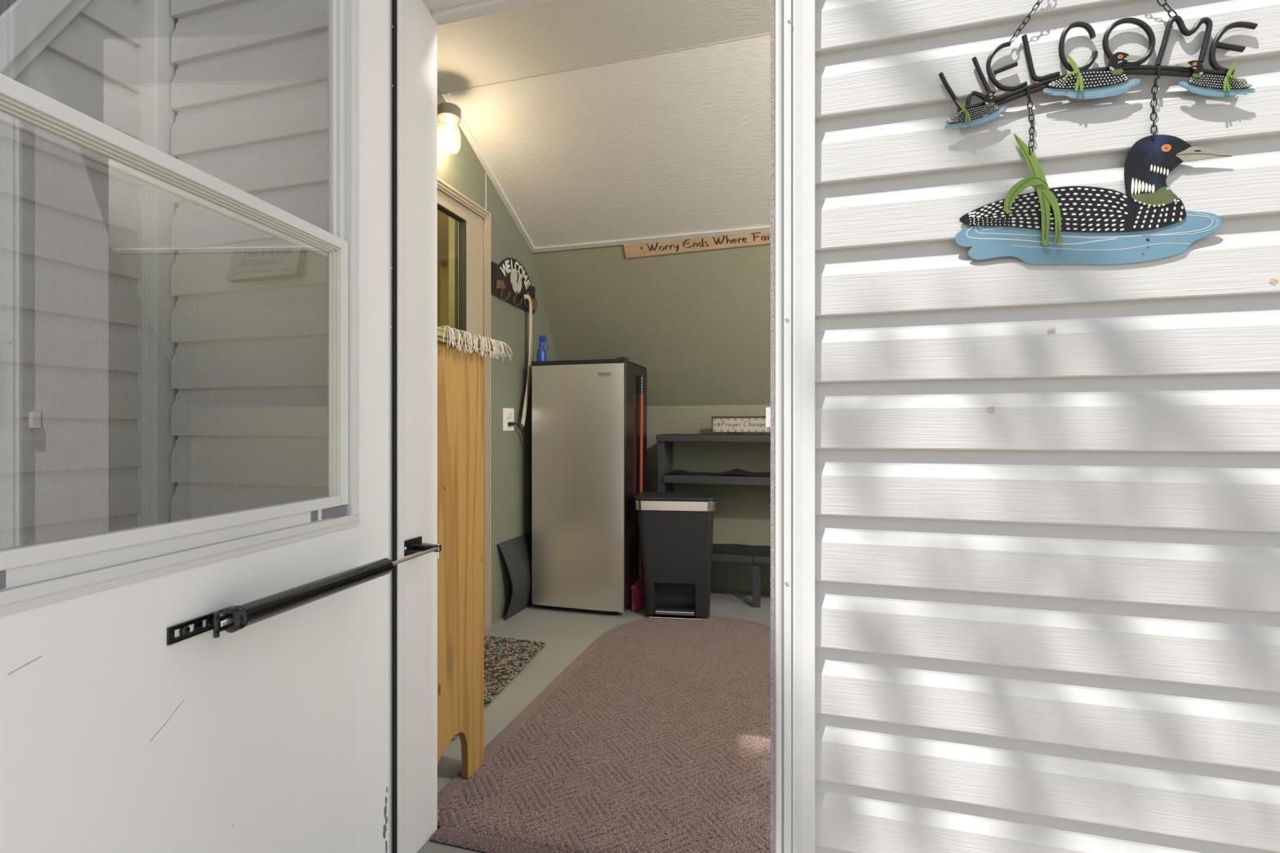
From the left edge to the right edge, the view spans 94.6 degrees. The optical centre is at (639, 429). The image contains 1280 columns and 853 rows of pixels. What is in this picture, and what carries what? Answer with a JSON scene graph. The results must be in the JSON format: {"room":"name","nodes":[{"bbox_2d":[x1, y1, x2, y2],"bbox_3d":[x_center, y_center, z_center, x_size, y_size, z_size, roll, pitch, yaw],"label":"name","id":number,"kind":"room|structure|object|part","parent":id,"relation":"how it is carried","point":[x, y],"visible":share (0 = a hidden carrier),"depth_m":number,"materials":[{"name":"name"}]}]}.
{"room":"house exterior entrance","nodes":[
{"label":"house exterior entrance","id":0,"kind":"room"},
{"bbox_2d":[0,0,557,624],"bbox_3d":[-2.488,-1.506,1.902,2.562,5.708,5.470,0,0,16],"label":"wall","id":1,"kind":"structure","parent":0,"point":[92,67],"depth_m":1.48,"materials":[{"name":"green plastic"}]},
{"bbox_2d":[0,0,73,73],"bbox_3d":[-1.381,-0.951,1.343,0.030,1.104,0.614,0,0,16],"label":"trim","id":2,"kind":"structure","parent":1,"relation":"attached to","point":[23,21],"depth_m":1.31,"materials":[{"name":"white plastic"}]},
{"bbox_2d":[1,0,91,79],"bbox_3d":[-1.381,-0.963,1.395,0.016,1.120,0.607,0,0,16],"label":"trim","id":3,"kind":"structure","parent":1,"relation":"attached to","point":[58,24],"depth_m":1.37,"materials":[{"name":"white plastic"}]},
{"bbox_2d":[437,102,461,154],"bbox_3d":[-0.871,-1.347,2.659,0.129,0.198,0.103,0,0,16],"label":"lamp","id":4,"kind":"object","parent":1,"relation":"attached to","point":[450,113],"visible":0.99,"depth_m":2.63,"materials":[{"name":"white glass"}]},
{"bbox_3d":[-0.858,-1.328,2.655,0.062,0.118,0.062,0,0,16],"label":"bulb","id":5,"kind":"part","parent":4,"relation":"part of","materials":[{"name":"beige glass"}]},
{"bbox_2d":[437,177,490,629],"bbox_3d":[-0.955,-0.051,2.650,0.072,2.182,0.983,0,0,16],"label":"door frame","id":6,"kind":"structure","parent":1,"relation":"in","point":[473,220],"depth_m":3.04,"materials":[{"name":"beige wood"}]},
{"bbox_2d":[441,92,535,252],"bbox_3d":[-0.773,-1.320,3.166,0.035,0.477,0.920,0,0,16],"label":"trim","id":7,"kind":"structure","parent":1,"relation":"attached to","point":[446,96],"depth_m":3.12,"materials":[{"name":"white wood"}]},
{"bbox_2d":[502,408,514,431],"bbox_3d":[-0.733,-0.058,3.324,0.024,0.128,0.124,0,0,16],"label":"wall outlet","id":8,"kind":"object","parent":1,"relation":"attached to","point":[508,413],"visible":1,"depth_m":3.32,"materials":[{"name":"white plastic"}]},
{"bbox_2d":[490,257,537,314],"bbox_3d":[-0.704,-0.844,3.394,0.029,0.272,0.546,0,0,16],"label":"coat rack","id":9,"kind":"object","parent":1,"relation":"attached to","point":[509,280],"visible":0.97,"depth_m":3.35,"materials":[{"name":"black wood"}]},
{"bbox_2d":[520,293,532,426],"bbox_3d":[-0.663,-0.405,3.461,0.006,0.780,0.135,0,0,16],"label":"cane","id":10,"kind":"object","parent":9,"relation":"hanging from","point":[526,296],"visible":1,"depth_m":3.48,"materials":[{"name":"beige"}]},
{"bbox_2d":[507,422,532,457],"bbox_3d":[-0.678,0.080,3.444,0.028,0.247,0.288,0,0,22],"label":"power cord","id":11,"kind":"object","parent":1,"relation":"attached to","point":[509,424],"visible":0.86,"depth_m":3.40,"materials":[{"name":"black plastic"}]},
{"bbox_2d":[441,32,770,93],"bbox_3d":[0.712,-1.559,2.261,3.390,0.006,0.003,0,0,16],"label":"trim","id":12,"kind":"structure","parent":1,"relation":"attached to","point":[766,33],"depth_m":2.50,"materials":[{"name":"beige"}]},
{"bbox_2d":[437,209,448,326],"bbox_3d":[-1.547,-0.210,3.529,1.465,2.500,3.280,0,0,16],"label":"wall","id":13,"kind":"structure","parent":0,"point":[442,219],"depth_m":5.28,"materials":[{"name":"yellow"}]},
{"bbox_2d":[448,216,457,328],"bbox_3d":[-1.038,-0.160,3.572,0.060,2.400,0.315,0,0,16],"label":"trim","id":14,"kind":"structure","parent":13,"relation":"attached to","point":[453,224],"depth_m":3.42,"materials":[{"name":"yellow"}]},
{"bbox_2d":[417,588,770,852],"bbox_3d":[0.719,1.070,2.467,3.490,0.060,2.660,0,0,16],"label":"floor","id":15,"kind":"structure","parent":0,"point":[567,633],"depth_m":2.95,"materials":[{"name":"grey paint"}]},
{"bbox_2d":[437,330,498,778],"bbox_3d":[-0.820,0.384,1.796,0.686,1.294,0.334,0,0,16],"label":"shelf unit","id":16,"kind":"object","parent":15,"relation":"on","point":[460,375],"visible":0.3,"depth_m":1.70,"materials":[{"name":"brown wood"}]},
{"bbox_2d":[437,325,511,361],"bbox_3d":[-0.760,-0.249,1.815,0.631,0.065,0.375,0,0,16],"label":"table runner","id":17,"kind":"object","parent":16,"relation":"on","point":[452,331],"visible":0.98,"depth_m":1.70,"materials":[{"name":"beige fabric"}]},
{"bbox_2d":[452,635,546,739],"bbox_3d":[-0.717,1.031,2.466,0.469,0.013,0.912,0,0,16],"label":"rug","id":18,"kind":"object","parent":15,"relation":"on","point":[504,658],"visible":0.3,"depth_m":2.64,"materials":[{"name":"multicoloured fabric"}]},
{"bbox_2d":[497,531,532,620],"bbox_3d":[-0.642,0.449,3.540,0.066,1.181,0.720,0,0,16],"label":"snow shovel","id":19,"kind":"object","parent":15,"relation":"on","point":[517,553],"visible":0.69,"depth_m":3.35,"materials":[{"name":"black plastic"}]},
{"bbox_2d":[531,356,646,613],"bbox_3d":[-0.291,0.317,3.573,0.564,1.447,0.498,0,0,16],"label":"freezer","id":20,"kind":"object","parent":15,"relation":"on","point":[585,412],"visible":0.9,"depth_m":3.34,"materials":[{"name":"silver metal"}]},
{"bbox_2d":[536,335,548,361],"bbox_3d":[-0.578,-0.474,3.480,0.058,0.160,0.067,0,0,-39],"label":"spray bottle","id":21,"kind":"object","parent":20,"relation":"on","point":[541,352],"visible":0.91,"depth_m":3.47,"materials":[{"name":"blue plastic"}]},
{"bbox_3d":[-0.291,-0.384,3.575,0.564,0.025,0.494,0,0,16],"label":"trim","id":22,"kind":"part","parent":20,"relation":"part of","materials":[{"name":"black plastic"}]},
{"bbox_3d":[-0.353,0.320,3.364,0.562,1.377,0.034,0,0,16],"label":"door","id":23,"kind":"part","parent":20,"relation":"part of","materials":[{"name":"black"}]},
{"bbox_2d":[430,615,770,852],"bbox_3d":[0.152,1.035,2.328,1.037,0.009,1.987,0,0,16],"label":"mat","id":24,"kind":"object","parent":15,"relation":"on","point":[655,738],"visible":0.8,"depth_m":1.85,"materials":[{"name":"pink carpet"}]},
{"bbox_2d":[633,492,716,620],"bbox_3d":[0.203,0.700,3.349,0.462,0.662,0.278,0,0,8],"label":"pedal bin","id":25,"kind":"object","parent":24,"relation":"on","point":[676,529],"visible":1,"depth_m":3.23,"materials":[{"name":"black plastic"}]},
{"bbox_3d":[0.203,0.379,3.352,0.462,0.021,0.272,0,0,8],"label":"lid","id":26,"kind":"part","parent":25,"relation":"part of","materials":[{"name":"black plastic"}]},
{"bbox_2d":[631,374,644,611],"bbox_3d":[-0.008,0.352,3.460,0.045,1.370,0.211,0,0,16],"label":"broom","id":27,"kind":"object","parent":15,"relation":"on","point":[637,592],"visible":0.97,"depth_m":3.52,"materials":[{"name":"red plastic"}]},
{"bbox_2d":[656,435,770,608],"bbox_3d":[0.706,0.536,3.595,1.203,1.008,0.330,0,0,16],"label":"tiered stand","id":28,"kind":"object","parent":15,"relation":"on","point":[665,482],"visible":0.4,"depth_m":3.55,"materials":[{"name":"black wood"}]},
{"bbox_3d":[0.134,0.547,3.683,0.040,0.985,0.040,0,0,16],"label":"post","id":29,"kind":"part","parent":28,"relation":"part of","materials":[{"name":"black wood"}]},
{"bbox_3d":[0.163,0.555,3.784,0.028,0.970,0.160,0,0,16],"label":"panel","id":30,"kind":"part","parent":28,"relation":"part of","materials":[{"name":"black wood"}]},
{"bbox_3d":[0.192,0.547,3.885,0.040,0.985,0.040,0,0,16],"label":"post","id":31,"kind":"part","parent":28,"relation":"part of","materials":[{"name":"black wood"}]},
{"bbox_3d":[0.680,0.053,3.496,1.197,0.038,0.018,0,0,16],"label":"rail","id":32,"kind":"part","parent":28,"relation":"part of","materials":[{"name":"black wood"}]},
{"bbox_2d":[661,432,770,435],"bbox_3d":[0.715,0.024,3.623,1.200,0.015,0.262,0,0,16],"label":"liner","id":33,"kind":"object","parent":28,"relation":"on","point":[737,433],"visible":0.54,"depth_m":3.65,"materials":[{"name":"black rubber"}]},
{"bbox_2d":[711,416,770,432],"bbox_3d":[0.674,-0.034,3.665,0.460,0.102,0.016,0,0,16],"label":"sign","id":34,"kind":"object","parent":33,"relation":"on","point":[719,424],"visible":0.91,"depth_m":3.68,"materials":[{"name":"white wood"}]},
{"bbox_3d":[0.682,0.305,3.497,1.115,0.045,0.018,0,0,16],"label":"rail","id":35,"kind":"part","parent":28,"relation":"part of","materials":[{"name":"black wood"}]},
{"bbox_2d":[664,474,770,477],"bbox_3d":[0.717,0.292,3.620,1.115,0.025,0.247,0,0,16],"label":"shelf","id":36,"kind":"object","parent":28,"relation":"attached to","point":[665,475],"depth_m":3.59,"materials":[{"name":"black wood"}]},
{"bbox_2d":[666,468,770,476],"bbox_3d":[0.716,0.264,3.616,1.105,0.031,0.234,0,0,16],"label":"liner","id":37,"kind":"object","parent":28,"relation":"on","point":[736,471],"visible":0.62,"depth_m":3.66,"materials":[{"name":"black rubber"}]},
{"bbox_3d":[0.395,0.758,3.523,0.550,0.040,0.018,0,0,16],"label":"rail","id":38,"kind":"part","parent":28,"relation":"part of","materials":[{"name":"black wood"}]},
{"bbox_2d":[712,543,770,556],"bbox_3d":[0.709,0.734,3.592,1.105,0.011,0.285,0,0,16],"label":"liner","id":39,"kind":"object","parent":28,"relation":"on","point":[722,548],"visible":0.26,"depth_m":3.61,"materials":[{"name":"black rubber"}]},
{"bbox_2d":[742,435,770,435],"bbox_3d":[0.714,0.046,3.624,1.203,0.028,0.270,0,0,16],"label":"shelf","id":40,"kind":"object","parent":28,"relation":"attached to","point":[743,435],"depth_m":3.49,"materials":[{"name":"black wood"}]},
{"bbox_3d":[0.685,0.909,3.474,0.045,0.262,0.045,0,0,16],"label":"leg","id":41,"kind":"part","parent":28,"relation":"part of","materials":[{"name":"black wood"}]},
{"bbox_3d":[0.951,0.758,3.362,0.602,0.040,0.018,0,0,16],"label":"rail","id":42,"kind":"part","parent":28,"relation":"part of","materials":[{"name":"black wood"}]},
{"bbox_2d":[437,0,770,247],"bbox_3d":[0.636,-1.350,2.179,3.490,0.520,2.140,0,0,16],"label":"ceiling","id":43,"kind":"structure","parent":0,"point":[677,142],"depth_m":2.70,"materials":[{"name":"white paint"}]},
{"bbox_2d":[532,243,770,592],"bbox_3d":[1.004,-0.043,3.452,3.490,2.165,0.610,0,0,16],"label":"wall","id":44,"kind":"structure","parent":0,"point":[698,322],"depth_m":3.73,"materials":[{"name":"green paint"}]},
{"bbox_2d":[531,225,770,253],"bbox_3d":[0.962,-1.093,3.127,3.390,0.024,0.034,0,0,16],"label":"trim","id":45,"kind":"structure","parent":44,"relation":"attached to","point":[767,228],"depth_m":3.38,"materials":[{"name":"white wood"}]},
{"bbox_2d":[623,231,770,257],"bbox_3d":[0.379,-1.057,3.327,0.981,0.090,0.052,0,0,17],"label":"wooden sign","id":46,"kind":"object","parent":44,"relation":"attached to","point":[694,244],"visible":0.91,"depth_m":3.34,"materials":[{"name":"brown wood"}]},
{"bbox_2d":[170,0,1279,852],"bbox_3d":[0.675,-0.413,1.109,4.120,3.439,0.145,0,0,16],"label":"wall","id":47,"kind":"structure","parent":0,"point":[1046,497],"depth_m":1.05,"materials":[{"name":"grey plastic"}]},
{"bbox_2d":[137,0,174,528],"bbox_3d":[-1.313,-0.360,1.601,0.078,3.200,0.054,0,0,16],"label":"trim","id":48,"kind":"structure","parent":47,"relation":"attached to","point":[157,24],"depth_m":1.57,"materials":[{"name":"white plastic"}]},
{"bbox_2d":[0,0,393,852],"bbox_3d":[-0.668,-0.030,0.957,0.039,2.100,0.884,0,0,9],"label":"door","id":49,"kind":"structure","parent":47,"relation":"in","point":[273,735],"depth_m":0.94,"materials":[{"name":"white metal"}]},
{"bbox_3d":[-0.678,-0.667,0.926,0.020,0.637,0.638,0,0,9],"label":"sash","id":50,"kind":"part","parent":49,"relation":"part of","materials":[{"name":"white plastic"}]},
{"bbox_3d":[-0.667,-0.119,0.923,0.014,0.549,0.635,0,0,9],"label":"sash","id":51,"kind":"part","parent":49,"relation":"part of","materials":[{"name":"white paint"}]},
{"bbox_2d":[166,536,441,645],"bbox_3d":[-0.578,0.288,1.144,0.073,0.049,0.638,0,0,11],"label":"door closer","id":52,"kind":"object","parent":49,"relation":"attached to","point":[231,619],"depth_m":0.99,"materials":[{"name":"black paint"}]},
{"bbox_3d":[-0.661,0.294,0.892,0.005,0.026,0.109,0,0,9],"label":"slotted plate","id":53,"kind":"part","parent":52,"relation":"part of","materials":[{"name":"black paint"}]},
{"bbox_3d":[-0.515,0.288,1.340,0.008,0.009,0.204,0,0,14],"label":"rod","id":54,"kind":"part","parent":52,"relation":"part of","materials":[{"name":"silver metal"}]},
{"bbox_3d":[-0.599,-0.030,1.379,0.035,2.080,0.009,0,0,9],"label":"hinge rail","id":55,"kind":"part","parent":49,"relation":"part of","materials":[{"name":"white metal"}]},
{"bbox_2d":[229,239,306,283],"bbox_3d":[-0.937,-0.427,1.484,0.221,0.106,0.043,0,0,16],"label":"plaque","id":56,"kind":"object","parent":47,"relation":"attached to","point":[273,240],"visible":0.68,"depth_m":1.47,"materials":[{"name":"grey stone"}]},
{"bbox_2d":[391,0,437,852],"bbox_3d":[-0.592,0.020,1.468,0.108,2.440,0.159,0,0,16],"label":"trim","id":57,"kind":"structure","parent":47,"relation":"attached to","point":[414,33],"depth_m":1.44,"materials":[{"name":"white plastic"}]},
{"bbox_2d":[421,0,552,25],"bbox_3d":[-0.144,-1.130,1.342,1.038,0.150,0.172,0,0,16],"label":"trim","id":58,"kind":"structure","parent":47,"relation":"attached to","point":[443,11],"depth_m":1.48,"materials":[{"name":"white plastic"}]},
{"bbox_2d":[765,0,814,852],"bbox_3d":[0.316,0.020,1.231,0.092,2.440,0.230,0,0,16],"label":"trim","id":59,"kind":"structure","parent":47,"relation":"attached to","point":[790,416],"depth_m":1.12,"materials":[{"name":"white plastic"}]},
{"bbox_2d":[987,406,995,412],"bbox_3d":[0.623,-0.036,1.048,0.012,0.011,0.001,0,0,16],"label":"screw","id":60,"kind":"object","parent":47,"relation":"attached to","point":[990,409],"depth_m":1.05,"materials":[{"name":"beige metal"}]},
{"bbox_2d":[938,0,1257,264],"bbox_3d":[0.759,-0.577,1.004,0.459,0.596,0.035,0,0,16],"label":"hanging sign","id":61,"kind":"object","parent":47,"relation":"attached to","point":[1067,224],"visible":1,"depth_m":0.99,"materials":[{"name":"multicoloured metal"}]},
{"bbox_3d":[0.568,-0.575,1.046,0.018,0.023,0.001,0,0,16],"label":"grass blade","id":62,"kind":"part","parent":61,"relation":"part of","materials":[{"name":"green metal"}]},
{"bbox_3d":[0.575,-0.553,1.042,0.006,0.023,0.001,0,0,16],"label":"grass blade","id":63,"kind":"part","parent":61,"relation":"part of","materials":[{"name":"green metal"}]},
{"bbox_3d":[0.578,-0.553,1.040,0.009,0.022,0.001,0,0,16],"label":"grass blade","id":64,"kind":"part","parent":61,"relation":"part of","materials":[{"name":"green metal"}]},
{"bbox_3d":[0.667,-0.407,1.024,0.062,0.061,0.001,0,0,16],"label":"grass blade","id":65,"kind":"part","parent":61,"relation":"part of","materials":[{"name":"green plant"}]},
{"bbox_3d":[0.709,-0.767,1.014,0.133,0.184,0.008,0,0,16],"label":"chain","id":66,"kind":"part","parent":61,"relation":"part of","materials":[{"name":"black metal"}]},
{"bbox_3d":[0.677,-0.530,1.024,0.013,0.106,0.007,0,0,3],"label":"chain","id":67,"kind":"part","parent":61,"relation":"part of","materials":[{"name":"black metal"}]},
{"bbox_3d":[0.679,-0.464,1.024,0.055,0.108,0.001,0,0,16],"label":"grass blade","id":68,"kind":"part","parent":61,"relation":"part of","materials":[{"name":"green metal"}]},
{"bbox_3d":[0.696,-0.367,1.018,0.020,0.100,0.001,0,0,16],"label":"grass blade","id":69,"kind":"part","parent":61,"relation":"part of","materials":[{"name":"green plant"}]},
{"bbox_3d":[0.706,-0.365,1.014,0.029,0.098,0.001,0,0,16],"label":"grass blade","id":70,"kind":"part","parent":61,"relation":"part of","materials":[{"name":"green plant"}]},
{"bbox_3d":[0.727,-0.598,0.996,0.022,0.014,0.001,0,0,16],"label":"grass blade","id":71,"kind":"part","parent":61,"relation":"part of","materials":[{"name":"green metal"}]},
{"bbox_3d":[0.732,-0.619,0.998,0.020,0.037,0.001,0,0,16],"label":"grass blade","id":72,"kind":"part","parent":61,"relation":"part of","materials":[{"name":"green metal"}]},
{"bbox_3d":[0.737,-0.587,0.995,0.007,0.033,0.001,0,0,16],"label":"grass blade","id":73,"kind":"part","parent":61,"relation":"part of","materials":[{"name":"green metal"}]},
{"bbox_3d":[0.741,-0.585,0.993,0.008,0.033,0.001,0,0,16],"label":"grass blade","id":74,"kind":"part","parent":61,"relation":"part of","materials":[{"name":"green metal"}]},
{"bbox_3d":[0.849,-0.529,0.975,0.009,0.102,0.009,0,0,2],"label":"chain","id":75,"kind":"part","parent":61,"relation":"part of","materials":[{"name":"black metal"}]},
{"bbox_3d":[0.823,-0.765,0.981,0.115,0.186,0.008,0,0,16],"label":"chain","id":76,"kind":"part","parent":61,"relation":"part of","materials":[{"name":"black metal"}]},
{"bbox_3d":[0.930,-0.550,0.938,0.006,0.024,0.001,0,0,16],"label":"grass blade","id":77,"kind":"part","parent":61,"relation":"part of","materials":[{"name":"green metal"}]},
{"bbox_3d":[0.935,-0.550,0.938,0.005,0.024,0.001,0,0,16],"label":"grass blade","id":78,"kind":"part","parent":61,"relation":"part of","materials":[{"name":"green metal"}]},
{"bbox_3d":[0.939,-0.572,0.938,0.013,0.023,0.001,0,0,16],"label":"grass blade","id":79,"kind":"part","parent":61,"relation":"part of","materials":[{"name":"green metal"}]},
{"bbox_3d":[0.939,-0.556,0.934,0.015,0.015,0.001,0,0,16],"label":"grass blade","id":80,"kind":"part","parent":61,"relation":"part of","materials":[{"name":"green metal"}]},
{"bbox_2d":[1269,278,1278,284],"bbox_3d":[1.006,-0.235,0.937,0.012,0.010,0.001,0,0,16],"label":"screw","id":81,"kind":"object","parent":47,"relation":"attached to","point":[1272,281],"depth_m":0.94,"materials":[{"name":"metal"}]}
]}

